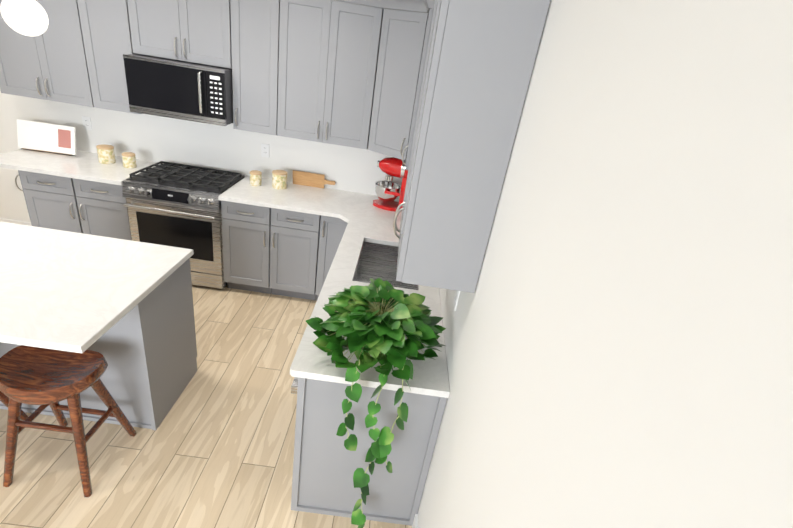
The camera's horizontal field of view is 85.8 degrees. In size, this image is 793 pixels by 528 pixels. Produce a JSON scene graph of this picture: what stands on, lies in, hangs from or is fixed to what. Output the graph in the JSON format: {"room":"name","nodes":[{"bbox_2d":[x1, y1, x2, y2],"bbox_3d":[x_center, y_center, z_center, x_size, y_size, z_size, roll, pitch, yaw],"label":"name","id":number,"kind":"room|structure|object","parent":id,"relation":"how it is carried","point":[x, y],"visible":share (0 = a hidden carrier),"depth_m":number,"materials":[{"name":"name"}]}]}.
{"room":"kitchen","nodes":[
{"label":"kitchen","id":0,"kind":"room"},
{"bbox_2d":[0,285,411,527],"bbox_3d":[-2.767,1.461,1.058,5.880,0.100,7.520,8,26,-2],"label":"floor","id":1,"kind":"structure","parent":0,"point":[215,449],"depth_m":2.31,"materials":[{"name":"brown wood"}]},
{"bbox_2d":[0,391,27,419],"bbox_3d":[-2.231,0.636,2.076,0.446,0.639,0.397,8,26,-2],"label":"stool","id":2,"kind":"object","parent":1,"relation":"on","point":[4,399],"visible":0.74,"depth_m":2.27,"materials":[{"name":"brown wood"}]},
{"bbox_2d":[0,345,136,496],"bbox_3d":[-1.628,0.729,2.085,0.446,0.639,0.397,8,26,-2],"label":"stool","id":3,"kind":"object","parent":1,"relation":"on","point":[43,378],"visible":0.98,"depth_m":1.97,"materials":[{"name":"brown wood"}]},
{"bbox_2d":[15,170,131,240],"bbox_3d":[-2.643,-0.443,3.859,0.836,0.870,0.607,8,26,-2],"label":"base cabinet","id":4,"kind":"object","parent":1,"relation":"on","point":[52,201],"depth_m":3.51,"materials":[{"name":"grey paint"}]},
{"bbox_2d":[0,149,160,184],"bbox_3d":[-2.722,-0.858,3.642,1.131,0.032,0.643,8,26,-2],"label":"countertop","id":5,"kind":"structure","parent":4,"relation":"on","point":[84,165],"depth_m":3.52,"materials":[{"name":"stone"}]},
{"bbox_2d":[17,119,75,155],"bbox_3d":[-3.017,-1.087,3.687,0.467,0.250,0.111,7,26,-5],"label":"cookbook","id":6,"kind":"object","parent":5,"relation":"on","point":[45,137],"visible":1,"depth_m":3.68,"materials":[{"name":"white paper"}]},
{"bbox_2d":[96,144,115,163],"bbox_3d":[-2.521,-0.954,3.703,0.125,0.141,0.125,4,26,-10],"label":"canister","id":7,"kind":"object","parent":5,"relation":"on","point":[106,153],"depth_m":3.67,"materials":[{"name":"ceramic"}]},
{"bbox_2d":[122,152,136,167],"bbox_3d":[-2.311,-0.898,3.688,0.101,0.116,0.101,4,26,-10],"label":"canister","id":8,"kind":"object","parent":5,"relation":"on","point":[128,158],"depth_m":3.66,"materials":[{"name":"ceramic"}]},
{"bbox_2d":[0,258,196,429],"bbox_3d":[-1.904,0.359,2.469,1.220,0.870,0.538,8,26,-2],"label":"kitchen island","id":9,"kind":"object","parent":1,"relation":"on","point":[146,347],"visible":0.31,"depth_m":2.36,"materials":[{"name":"grey paint"}]},
{"bbox_2d":[0,221,193,352],"bbox_3d":[-1.847,0.043,2.095,1.252,0.032,0.950,8,26,-2],"label":"island countertop","id":10,"kind":"structure","parent":9,"relation":"on","point":[62,290],"depth_m":2.08,"materials":[{"name":"stone"}]},
{"bbox_2d":[122,161,245,288],"bbox_3d":[-1.842,-0.347,3.808,0.760,0.919,0.669,8,26,-2],"label":"gas range","id":11,"kind":"object","parent":1,"relation":"on","point":[173,204],"visible":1,"depth_m":3.54,"materials":[{"name":"silver metal"}]},
{"bbox_2d":[221,200,322,299],"bbox_3d":[-1.067,-0.211,3.906,0.807,0.870,0.607,8,26,-2],"label":"base cabinet","id":12,"kind":"object","parent":1,"relation":"on","point":[275,251],"depth_m":3.62,"materials":[{"name":"grey paint"}]},
{"bbox_2d":[218,176,355,219],"bbox_3d":[-0.896,-0.503,3.519,1.043,0.032,1.038,8,26,-2],"label":"countertop","id":13,"kind":"structure","parent":12,"relation":"on","point":[329,202],"depth_m":3.59,"materials":[{"name":"stone"}]},
{"bbox_2d":[250,170,261,185],"bbox_3d":[-1.237,-0.754,3.747,0.101,0.116,0.101,4,26,-10],"label":"canister","id":14,"kind":"object","parent":13,"relation":"on","point":[255,176],"depth_m":3.71,"materials":[{"name":"ceramic"}]},
{"bbox_2d":[272,170,286,189],"bbox_3d":[-1.032,-0.745,3.764,0.129,0.144,0.129,4,26,-10],"label":"canister","id":15,"kind":"object","parent":13,"relation":"on","point":[279,177],"depth_m":3.72,"materials":[{"name":"ceramic"}]},
{"bbox_2d":[293,170,335,187],"bbox_3d":[-0.757,-0.770,3.924,0.395,0.136,0.046,8,26,-2],"label":"cutting board","id":16,"kind":"object","parent":13,"relation":"on","point":[309,179],"visible":0.94,"depth_m":3.91,"materials":[{"name":"brown wood"}]},
{"bbox_2d":[291,377,297,393],"bbox_3d":[-0.169,0.739,2.287,0.660,0.855,0.609,8,26,-2],"label":"dishwasher","id":17,"kind":"object","parent":1,"relation":"on","point":[294,386],"visible":0.02,"depth_m":1.88,"materials":[{"name":"grey metal"}]},
{"bbox_2d":[315,216,347,300],"bbox_3d":[-0.529,-0.132,3.922,0.281,0.870,0.607,8,26,-2],"label":"base cabinet","id":18,"kind":"object","parent":1,"relation":"on","point":[331,233],"depth_m":3.57,"materials":[{"name":"grey paint"}]},
{"bbox_2d":[291,377,446,525],"bbox_3d":[-0.141,0.479,2.805,0.664,0.872,1.885,8,26,-2],"label":"base cabinet","id":19,"kind":"object","parent":1,"relation":"on","point":[326,463],"visible":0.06,"depth_m":1.96,"materials":[{"name":"grey paint"}]},
{"bbox_2d":[290,192,449,397],"bbox_3d":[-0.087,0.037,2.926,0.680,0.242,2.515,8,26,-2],"label":"countertop","id":20,"kind":"structure","parent":19,"relation":"on","point":[368,248],"depth_m":2.45,"materials":[{"name":"stone"}]},
{"bbox_2d":[306,278,445,527],"bbox_3d":[-0.143,0.642,2.009,0.607,1.093,0.602,8,26,-2],"label":"plant","id":21,"kind":"object","parent":20,"relation":"on","point":[379,320],"visible":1,"depth_m":1.73,"materials":[{"name":"green plant"}]},
{"bbox_2d":[373,157,407,211],"bbox_3d":[-0.011,-0.700,3.671,0.349,0.438,0.303,8,26,-2],"label":"stand mixer","id":22,"kind":"object","parent":20,"relation":"on","point":[388,192],"visible":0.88,"depth_m":3.61,"materials":[{"name":"red metal"}]},
{"bbox_2d":[0,0,430,221],"bbox_3d":[-2.424,-1.421,3.773,5.880,2.750,0.100,8,26,-2],"label":"wall","id":23,"kind":"structure","parent":0,"point":[148,137],"depth_m":3.86,"materials":[{"name":"white paint"}]},
{"bbox_2d":[0,218,31,225],"bbox_3d":[-3.758,-0.385,4.267,0.730,0.095,0.013,8,26,-2],"label":"baseboard","id":24,"kind":"structure","parent":23,"relation":"attached to","point":[1,219],"depth_m":4.25,"materials":[{"name":"white"}]},
{"bbox_2d":[0,0,91,106],"bbox_3d":[-2.739,-1.876,3.341,0.740,1.100,0.297,8,26,-2],"label":"upper cabinet","id":25,"kind":"object","parent":23,"relation":"attached to","point":[52,65],"depth_m":3.32,"materials":[{"name":"grey paint"}]},
{"bbox_2d":[82,116,91,130],"bbox_3d":[-2.762,-1.256,3.805,0.072,0.116,0.008,8,26,-2],"label":"electrical outlet plate","id":26,"kind":"object","parent":23,"relation":"attached to","point":[86,121],"depth_m":3.80,"materials":[{"name":"white plastic"}]},
{"bbox_2d":[76,0,141,113],"bbox_3d":[-2.191,-1.795,3.357,0.368,1.100,0.297,8,26,-2],"label":"upper cabinet","id":27,"kind":"object","parent":23,"relation":"attached to","point":[104,23],"depth_m":3.27,"materials":[{"name":"grey paint"}]},
{"bbox_2d":[128,0,231,68],"bbox_3d":[-1.598,-1.914,3.275,0.752,0.647,0.297,8,26,-2],"label":"upper cabinet","id":28,"kind":"object","parent":23,"relation":"attached to","point":[195,31],"depth_m":3.19,"materials":[{"name":"grey paint"}]},
{"bbox_2d":[123,54,232,125],"bbox_3d":[-1.678,-1.401,3.427,0.744,0.406,0.474,8,26,-2],"label":"microwave","id":29,"kind":"object","parent":28,"relation":"attached to","point":[179,89],"visible":0.96,"depth_m":3.26,"materials":[{"name":"black metal"}]},
{"bbox_2d":[232,0,279,135],"bbox_3d":[-1.076,-1.631,3.390,0.358,1.100,0.297,8,26,-2],"label":"upper cabinet","id":30,"kind":"object","parent":23,"relation":"attached to","point":[255,23],"depth_m":3.28,"materials":[{"name":"grey paint"}]},
{"bbox_2d":[261,143,268,157],"bbox_3d":[-1.186,-1.024,3.852,0.072,0.116,0.008,8,26,-2],"label":"electrical outlet plate","id":31,"kind":"object","parent":23,"relation":"attached to","point":[264,147],"depth_m":3.85,"materials":[{"name":"white plastic"}]},
{"bbox_2d":[280,0,379,148],"bbox_3d":[-0.530,-1.551,3.406,0.747,1.100,0.297,8,26,-2],"label":"upper cabinet","id":32,"kind":"object","parent":23,"relation":"attached to","point":[344,73],"depth_m":3.27,"materials":[{"name":"grey paint"}]},
{"bbox_2d":[364,0,427,163],"bbox_3d":[0.000,-1.369,3.207,0.326,1.098,0.212,8,26,-2],"label":"upper cabinet","id":33,"kind":"object","parent":23,"relation":"attached to","point":[399,33],"depth_m":3.19,"materials":[{"name":"grey paint"}]},
{"bbox_2d":[417,0,792,527],"bbox_3d":[0.296,0.615,0.521,0.100,2.750,7.320,8,26,-2],"label":"wall","id":34,"kind":"structure","parent":0,"point":[618,331],"depth_m":0.59,"materials":[{"name":"white paint"}]},
{"bbox_2d":[412,514,417,527],"bbox_3d":[0.002,2.331,-0.029,0.013,0.095,4.815,8,26,-2],"label":"baseboard","id":35,"kind":"structure","parent":34,"relation":"attached to","point":[415,523],"depth_m":2.09,"materials":[{"name":"white"}]},
{"bbox_2d":[404,0,434,169],"bbox_3d":[0.289,-1.211,2.983,0.291,1.100,0.300,8,26,-2],"label":"upper cabinet","id":36,"kind":"object","parent":34,"relation":"attached to","point":[427,19],"depth_m":2.94,"materials":[{"name":"grey paint"}]},
{"bbox_2d":[453,290,459,310],"bbox_3d":[0.269,0.140,1.904,0.008,0.116,0.072,8,26,-2],"label":"electrical outlet plate","id":37,"kind":"object","parent":34,"relation":"attached to","point":[457,293],"depth_m":1.89,"materials":[{"name":"white plastic"}]},
{"bbox_2d":[393,0,550,292],"bbox_3d":[0.204,-0.571,1.651,0.351,1.100,0.870,8,26,-2],"label":"upper cabinet","id":38,"kind":"object","parent":34,"relation":"attached to","point":[480,60],"visible":1,"depth_m":1.32,"materials":[{"name":"grey paint"}]},
{"bbox_3d":[-2.358,-1.071,-0.186,5.880,0.100,7.520,8,26,-2],"label":"ceiling","id":39,"kind":"structure","parent":0,"visible":0},
{"bbox_2d":[0,0,48,35],"bbox_3d":[-1.663,-1.250,1.433,0.542,0.794,0.490,8,26,-2],"label":"pendant light","id":40,"kind":"object","parent":39,"relation":"hanging from","point":[27,17],"visible":1,"depth_m":1.69,"materials":[{"name":"white glass"}]}
]}

